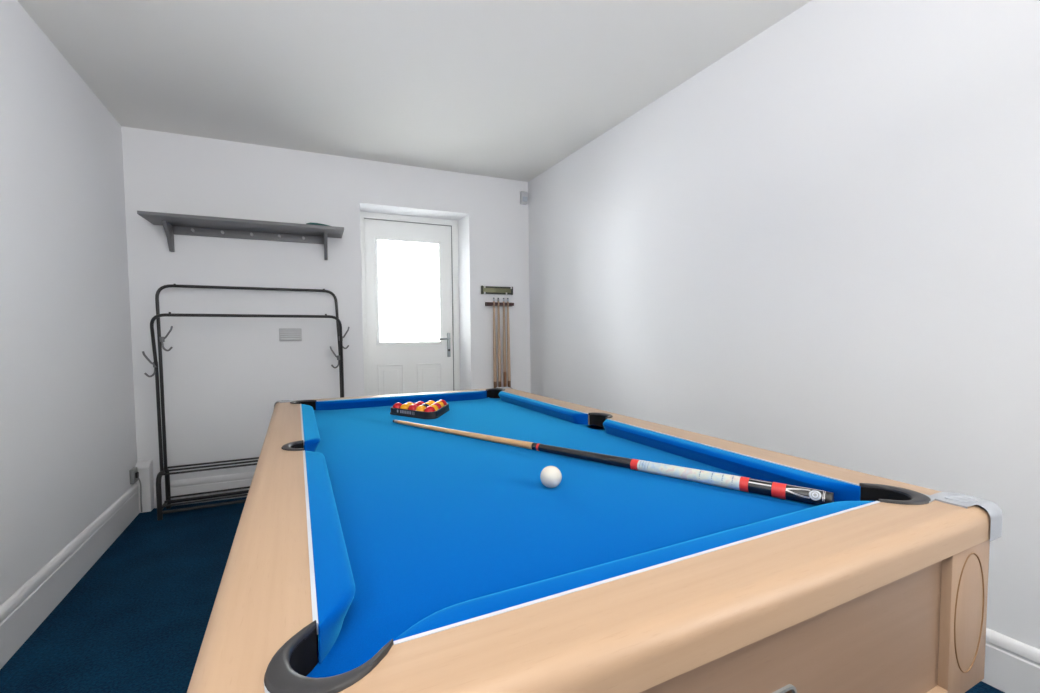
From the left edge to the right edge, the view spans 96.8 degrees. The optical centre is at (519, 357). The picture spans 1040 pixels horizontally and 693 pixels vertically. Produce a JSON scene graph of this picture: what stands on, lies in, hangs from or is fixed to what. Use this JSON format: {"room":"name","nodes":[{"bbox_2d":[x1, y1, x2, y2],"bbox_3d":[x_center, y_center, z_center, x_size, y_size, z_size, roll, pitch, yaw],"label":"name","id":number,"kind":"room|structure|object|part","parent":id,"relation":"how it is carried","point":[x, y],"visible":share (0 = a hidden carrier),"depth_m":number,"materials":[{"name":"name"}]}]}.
{"room":"games room","nodes":[
{"label":"games room","id":0,"kind":"room"},
{"bbox_2d":[0,0,136,605],"bbox_3d":[-1.322,-0.113,0.370,0.160,2.432,6.100,-2,3,-26],"label":"wall","id":1,"kind":"structure","parent":0,"point":[68,446],"depth_m":2.02,"materials":[{"name":"white paint"}]},
{"bbox_2d":[0,484,139,668],"bbox_3d":[-1.181,1.009,0.356,0.018,0.190,5.864,-2,3,-26],"label":"baseboard","id":2,"kind":"structure","parent":1,"relation":"attached to","point":[30,605],"depth_m":1.94,"materials":[{"name":"white paint"}]},
{"bbox_2d":[129,467,142,511],"bbox_3d":[-2.396,0.839,2.884,0.043,0.292,0.082,-2,3,-26],"label":"wall socket","id":3,"kind":"object","parent":1,"relation":"attached to","point":[134,474],"visible":1,"depth_m":2.87,"materials":[{"name":"grey"}]},
{"bbox_3d":[-2.405,0.737,2.872,0.022,0.088,0.075,-2,3,-26],"label":"socket plate","id":4,"kind":"part","parent":3,"relation":"part of","materials":[{"name":"grey plastic"}]},
{"bbox_2d":[121,126,530,482],"bbox_3d":[-1.258,-0.270,3.660,3.070,2.432,0.360,-2,3,-23],"label":"wall","id":5,"kind":"structure","parent":0,"point":[224,378],"depth_m":3.23,"materials":[{"name":"white paint"}]},
{"bbox_2d":[135,460,153,512],"bbox_3d":[-2.415,0.830,2.969,0.076,0.318,0.075,-2,3,-23],"label":"trim","id":6,"kind":"structure","parent":5,"relation":"attached to","point":[145,467],"depth_m":2.94,"materials":[{"name":"white paint"}]},
{"bbox_2d":[153,472,253,507],"bbox_3d":[-1.784,0.887,3.276,1.319,0.165,0.018,-2,3,-23],"label":"baseboard","id":7,"kind":"structure","parent":5,"relation":"attached to","point":[213,483],"depth_m":3.12,"materials":[{"name":"white paint"}]},
{"bbox_2d":[137,211,343,259],"bbox_3d":[-1.775,-0.784,3.057,1.132,0.185,0.292,-2,3,-23],"label":"wall shelf","id":8,"kind":"object","parent":5,"relation":"attached to","point":[173,224],"visible":1,"depth_m":3.05,"materials":[{"name":"grey paint"}]},
{"bbox_2d":[306,223,328,225],"bbox_3d":[-1.366,-0.896,3.148,0.172,0.022,0.100,-2,3,-23],"label":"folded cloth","id":9,"kind":"object","parent":8,"relation":"on","point":[306,223],"visible":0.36,"depth_m":3.09,"materials":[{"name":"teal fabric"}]},
{"bbox_2d":[279,328,301,340],"bbox_3d":[-1.638,-0.160,3.294,0.145,0.090,0.016,-2,3,-24],"label":"air vent","id":10,"kind":"object","parent":5,"relation":"in","point":[285,334],"visible":1,"depth_m":3.29,"materials":[{"name":"grey plastic"}]},
{"bbox_2d":[360,211,459,395],"bbox_3d":[-0.903,-0.134,3.923,0.842,2.130,0.131,-2,3,-23],"label":"door","id":11,"kind":"structure","parent":5,"relation":"in","point":[409,264],"depth_m":3.90,"materials":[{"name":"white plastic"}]},
{"bbox_3d":[-1.077,0.380,3.864,0.210,0.636,0.009,-2,3,-23],"label":"raised panel","id":12,"kind":"part","parent":11,"relation":"part of","materials":[{"name":"white plastic"}]},
{"bbox_3d":[-0.939,-0.549,3.908,0.514,0.846,0.008,-2,3,-23],"label":"pane","id":13,"kind":"part","parent":11,"relation":"part of","materials":[{"name":"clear glass"}]},
{"bbox_3d":[-0.780,0.371,3.993,0.213,0.636,0.009,-2,3,-23],"label":"raised panel","id":14,"kind":"part","parent":11,"relation":"part of","materials":[{"name":"white plastic"}]},
{"bbox_3d":[-0.623,-0.106,4.035,0.028,0.210,0.010,-2,3,-23],"label":"handle","id":15,"kind":"part","parent":11,"relation":"part of","materials":[{"name":"silver metal"}]},
{"bbox_2d":[481,285,512,294],"bbox_3d":[-0.192,-0.564,3.898,0.285,0.072,0.026,-2,3,-23],"label":"board","id":16,"kind":"object","parent":5,"relation":"attached to","point":[484,289],"visible":1,"depth_m":3.90,"materials":[{"name":"green metal"}]},
{"bbox_3d":[-0.185,-0.590,3.902,0.259,0.013,0.012,-2,3,-23],"label":"slide rail","id":17,"kind":"part","parent":16,"relation":"part of","materials":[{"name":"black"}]},
{"bbox_3d":[-0.184,-0.539,3.904,0.259,0.013,0.012,-2,3,-23],"label":"slide rail","id":18,"kind":"part","parent":16,"relation":"part of","materials":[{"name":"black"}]},
{"bbox_2d":[485,302,513,305],"bbox_3d":[-0.172,-0.448,3.902,0.245,0.032,0.045,-2,3,-23],"label":"holder","id":19,"kind":"object","parent":5,"relation":"attached to","point":[486,303],"visible":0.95,"depth_m":3.88,"materials":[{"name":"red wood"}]},
{"bbox_2d":[520,191,527,204],"bbox_3d":[0.036,-1.365,3.948,0.056,0.104,0.052,-2,3,-23],"label":"sensor","id":20,"kind":"object","parent":5,"relation":"attached to","point":[523,194],"visible":1,"depth_m":3.93,"materials":[{"name":"grey plastic"}]},
{"bbox_2d":[17,0,811,181],"bbox_3d":[0.096,-1.436,1.112,3.800,0.120,6.700,-2,3,-26],"label":"ceiling","id":21,"kind":"structure","parent":0,"point":[505,89],"depth_m":2.25,"materials":[{"name":"white paint"}]},
{"bbox_2d":[0,497,1004,692],"bbox_3d":[0.116,1.113,1.233,3.800,0.120,6.700,-2,3,-26],"label":"floor","id":22,"kind":"structure","parent":0,"point":[137,620],"depth_m":1.84,"materials":[{"name":"blue carpet"}]},
{"bbox_2d":[142,284,349,519],"bbox_3d":[-1.775,0.248,3.114,1.196,1.456,0.237,-2,3,-26],"label":"rack","id":23,"kind":"object","parent":22,"relation":"on","point":[164,470],"visible":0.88,"depth_m":2.94,"materials":[{"name":"black metal"}]},
{"bbox_3d":[-2.249,0.850,2.910,0.027,0.282,0.237,-2,3,-26],"label":"frame","id":24,"kind":"part","parent":23,"relation":"part of","materials":[{"name":"black metal"}]},
{"bbox_3d":[-1.730,0.904,3.070,1.065,0.013,0.013,-2,3,-26],"label":"shelf rod","id":25,"kind":"part","parent":23,"relation":"part of","materials":[{"name":"black metal"}]},
{"bbox_3d":[-1.767,0.901,3.147,1.065,0.013,0.013,-2,3,-26],"label":"shelf rod","id":26,"kind":"part","parent":23,"relation":"part of","materials":[{"name":"black metal"}]},
{"bbox_3d":[-1.731,0.707,3.061,1.065,0.013,0.013,-2,3,-26],"label":"shelf rod","id":27,"kind":"part","parent":23,"relation":"part of","materials":[{"name":"black metal"}]},
{"bbox_3d":[-1.804,0.897,3.223,1.065,0.013,0.013,-2,3,-26],"label":"shelf rod","id":28,"kind":"part","parent":23,"relation":"part of","materials":[{"name":"black metal"}]},
{"bbox_3d":[-1.768,0.704,3.137,1.065,0.013,0.013,-2,3,-26],"label":"shelf rod","id":29,"kind":"part","parent":23,"relation":"part of","materials":[{"name":"black metal"}]},
{"bbox_3d":[-1.805,0.701,3.214,1.065,0.013,0.013,-2,3,-26],"label":"shelf rod","id":30,"kind":"part","parent":23,"relation":"part of","materials":[{"name":"black metal"}]},
{"bbox_3d":[-1.751,0.215,3.068,1.096,0.992,0.097,-2,3,-26],"label":"hanging rail","id":31,"kind":"part","parent":23,"relation":"part of","materials":[{"name":"black metal"}]},
{"bbox_2d":[493,298,496,387],"bbox_3d":[-0.209,0.214,3.890,0.030,1.426,0.030,-2,2,-23],"label":"standing cue","id":32,"kind":"object","parent":22,"relation":"on","point":[494,328],"visible":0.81,"depth_m":3.87,"materials":[{"name":"brown wood"}]},
{"bbox_2d":[497,298,500,386],"bbox_3d":[-0.171,0.213,3.907,0.030,1.426,0.030,-2,2,-23],"label":"standing cue","id":33,"kind":"object","parent":22,"relation":"on","point":[498,308],"visible":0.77,"depth_m":3.89,"materials":[{"name":"brown wood"}]},
{"bbox_2d":[503,298,506,386],"bbox_3d":[-0.127,0.211,3.926,0.030,1.426,0.030,-2,2,-23],"label":"standing cue","id":34,"kind":"object","parent":22,"relation":"on","point":[504,333],"visible":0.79,"depth_m":3.91,"materials":[{"name":"brown wood"}]},
{"bbox_2d":[507,298,510,386],"bbox_3d":[-0.092,0.210,3.941,0.030,1.426,0.030,-2,2,-23],"label":"standing cue","id":35,"kind":"object","parent":22,"relation":"on","point":[508,328],"visible":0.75,"depth_m":3.92,"materials":[{"name":"brown wood"}]},
{"bbox_2d":[187,387,1002,692],"bbox_3d":[-0.154,0.636,1.558,1.253,0.805,2.176,-2,3,-26],"label":"pool table","id":36,"kind":"object","parent":22,"relation":"on","point":[370,552],"visible":0.96,"depth_m":0.71,"materials":[{"name":"blue fabric"}]},
{"bbox_3d":[-0.668,0.282,1.293,0.112,0.055,2.107,-2,3,-26],"label":"rail","id":37,"kind":"part","parent":36,"relation":"part of","materials":[{"name":"brown wood"}]},
{"bbox_2d":[301,404,320,451],"bbox_3d":[-0.806,0.256,1.766,0.047,0.044,0.852,-2,3,-26],"label":"cushion","id":38,"kind":"object","parent":36,"relation":"on","point":[310,424],"depth_m":1.56,"materials":[{"name":"blue fabric"}]},
{"bbox_2d":[305,451,354,663],"bbox_3d":[-0.382,0.294,0.891,0.047,0.044,0.852,-2,3,-26],"label":"cushion","id":39,"kind":"object","parent":36,"relation":"on","point":[329,560],"depth_m":0.61,"materials":[{"name":"blue fabric"}]},
{"bbox_3d":[-0.610,0.226,2.467,1.162,0.055,0.107,-2,3,-26],"label":"rail","id":40,"kind":"part","parent":36,"relation":"part of","materials":[{"name":"brown wood"}]},
{"bbox_2d":[392,403,401,408],"bbox_3d":[-0.556,0.233,2.105,0.051,0.051,0.051,-2,3,-26],"label":"ball","id":41,"kind":"object","parent":36,"relation":"on","point":[396,405],"visible":0.5,"depth_m":2.09,"materials":[{"name":"red plastic"}]},
{"bbox_2d":[316,391,486,409],"bbox_3d":[-0.576,0.224,2.394,0.883,0.044,0.047,-2,3,-26],"label":"cushion","id":42,"kind":"object","parent":36,"relation":"on","point":[386,401],"depth_m":2.35,"materials":[{"name":"blue fabric"}]},
{"bbox_2d":[400,403,409,409],"bbox_3d":[-0.514,0.234,2.076,0.051,0.051,0.051,-2,3,-26],"label":"ball","id":43,"kind":"object","parent":36,"relation":"on","point":[403,406],"visible":0.44,"depth_m":2.06,"materials":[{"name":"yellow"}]},
{"bbox_2d":[408,404,417,410],"bbox_3d":[-0.472,0.235,2.047,0.051,0.051,0.051,-2,3,-26],"label":"ball","id":44,"kind":"object","parent":36,"relation":"on","point":[413,406],"visible":0.42,"depth_m":2.03,"materials":[{"name":"red plastic"}]},
{"bbox_2d":[390,403,449,418],"bbox_3d":[-0.426,0.243,2.070,0.276,0.030,0.250,-2,3,-26],"label":"triangle","id":45,"kind":"object","parent":36,"relation":"on","point":[394,411],"visible":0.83,"depth_m":2.01,"materials":[{"name":"black plastic"}]},
{"bbox_2d":[416,405,425,411],"bbox_3d":[-0.431,0.236,2.018,0.051,0.051,0.051,-2,3,-26],"label":"ball","id":46,"kind":"object","parent":36,"relation":"on","point":[421,407],"visible":0.56,"depth_m":2.00,"materials":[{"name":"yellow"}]},
{"bbox_2d":[424,406,434,411],"bbox_3d":[-0.389,0.237,1.988,0.051,0.051,0.051,-2,3,-26],"label":"ball","id":47,"kind":"object","parent":36,"relation":"on","point":[429,408],"visible":0.6,"depth_m":1.97,"materials":[{"name":"red plastic"}]},
{"bbox_2d":[499,391,587,424],"bbox_3d":[0.060,0.229,2.185,0.047,0.044,0.852,-2,3,-26],"label":"cushion","id":48,"kind":"object","parent":36,"relation":"on","point":[563,414],"depth_m":2.05,"materials":[{"name":"blue fabric"}]},
{"bbox_2d":[540,466,561,487],"bbox_3d":[0.072,0.278,1.071,0.050,0.050,0.050,-2,3,-26],"label":"cue ball","id":49,"kind":"object","parent":36,"relation":"on","point":[550,476],"visible":1,"depth_m":1.05,"materials":[{"name":"white plastic"}]},
{"bbox_2d":[393,420,833,504],"bbox_3d":[0.057,0.275,1.407,1.493,0.032,0.032,1,3,40],"label":"pool cue","id":50,"kind":"object","parent":36,"relation":"on","point":[773,489],"visible":0.99,"depth_m":1.11,"materials":[{"name":"beige wood"}]},
{"bbox_2d":[393,501,874,640],"bbox_3d":[0.255,0.299,0.682,0.883,0.044,0.047,-2,3,-26],"label":"cushion","id":51,"kind":"object","parent":36,"relation":"on","point":[491,607],"depth_m":0.60,"materials":[{"name":"blue fabric"}]},
{"bbox_3d":[0.291,0.307,0.611,1.162,0.055,0.107,-2,3,-26],"label":"rail","id":52,"kind":"part","parent":36,"relation":"part of","materials":[{"name":"brown wood"}]},
{"bbox_2d":[603,419,860,501],"bbox_3d":[0.484,0.267,1.311,0.047,0.044,0.852,-2,3,-26],"label":"cushion","id":53,"kind":"object","parent":36,"relation":"on","point":[711,457],"depth_m":1.19,"materials":[{"name":"blue fabric"}]},
{"bbox_3d":[0.350,0.251,1.786,0.121,0.055,2.107,-2,3,-26],"label":"rail","id":54,"kind":"part","parent":36,"relation":"part of","materials":[{"name":"brown wood"}]},
{"bbox_3d":[0.302,0.457,0.593,0.918,0.242,0.018,-2,3,-26],"label":"panel","id":55,"kind":"part","parent":36,"relation":"part of","materials":[{"name":"brown wood"}]},
{"bbox_3d":[0.306,0.585,0.594,0.904,0.027,0.034,-2,3,-26],"label":"rail","id":56,"kind":"part","parent":36,"relation":"part of","materials":[{"name":"brown wood"}]},
{"bbox_3d":[0.748,0.451,0.859,0.136,0.262,0.136,-2,3,-26],"label":"corner post","id":57,"kind":"part","parent":36,"relation":"part of","materials":[{"name":"brown wood"}]},
{"bbox_2d":[528,0,1039,649],"bbox_3d":[1.476,-0.189,1.529,0.218,2.432,5.752,-2,3,-27],"label":"wall","id":58,"kind":"structure","parent":0,"point":[821,244],"depth_m":1.81,"materials":[{"name":"white paint"}]},
{"bbox_2d":[982,628,1039,692],"bbox_3d":[1.432,0.942,1.552,0.018,0.170,5.743,-2,3,-28],"label":"baseboard","id":59,"kind":"structure","parent":58,"relation":"attached to","point":[1011,665],"depth_m":1.41,"materials":[{"name":"white paint"}]}
]}

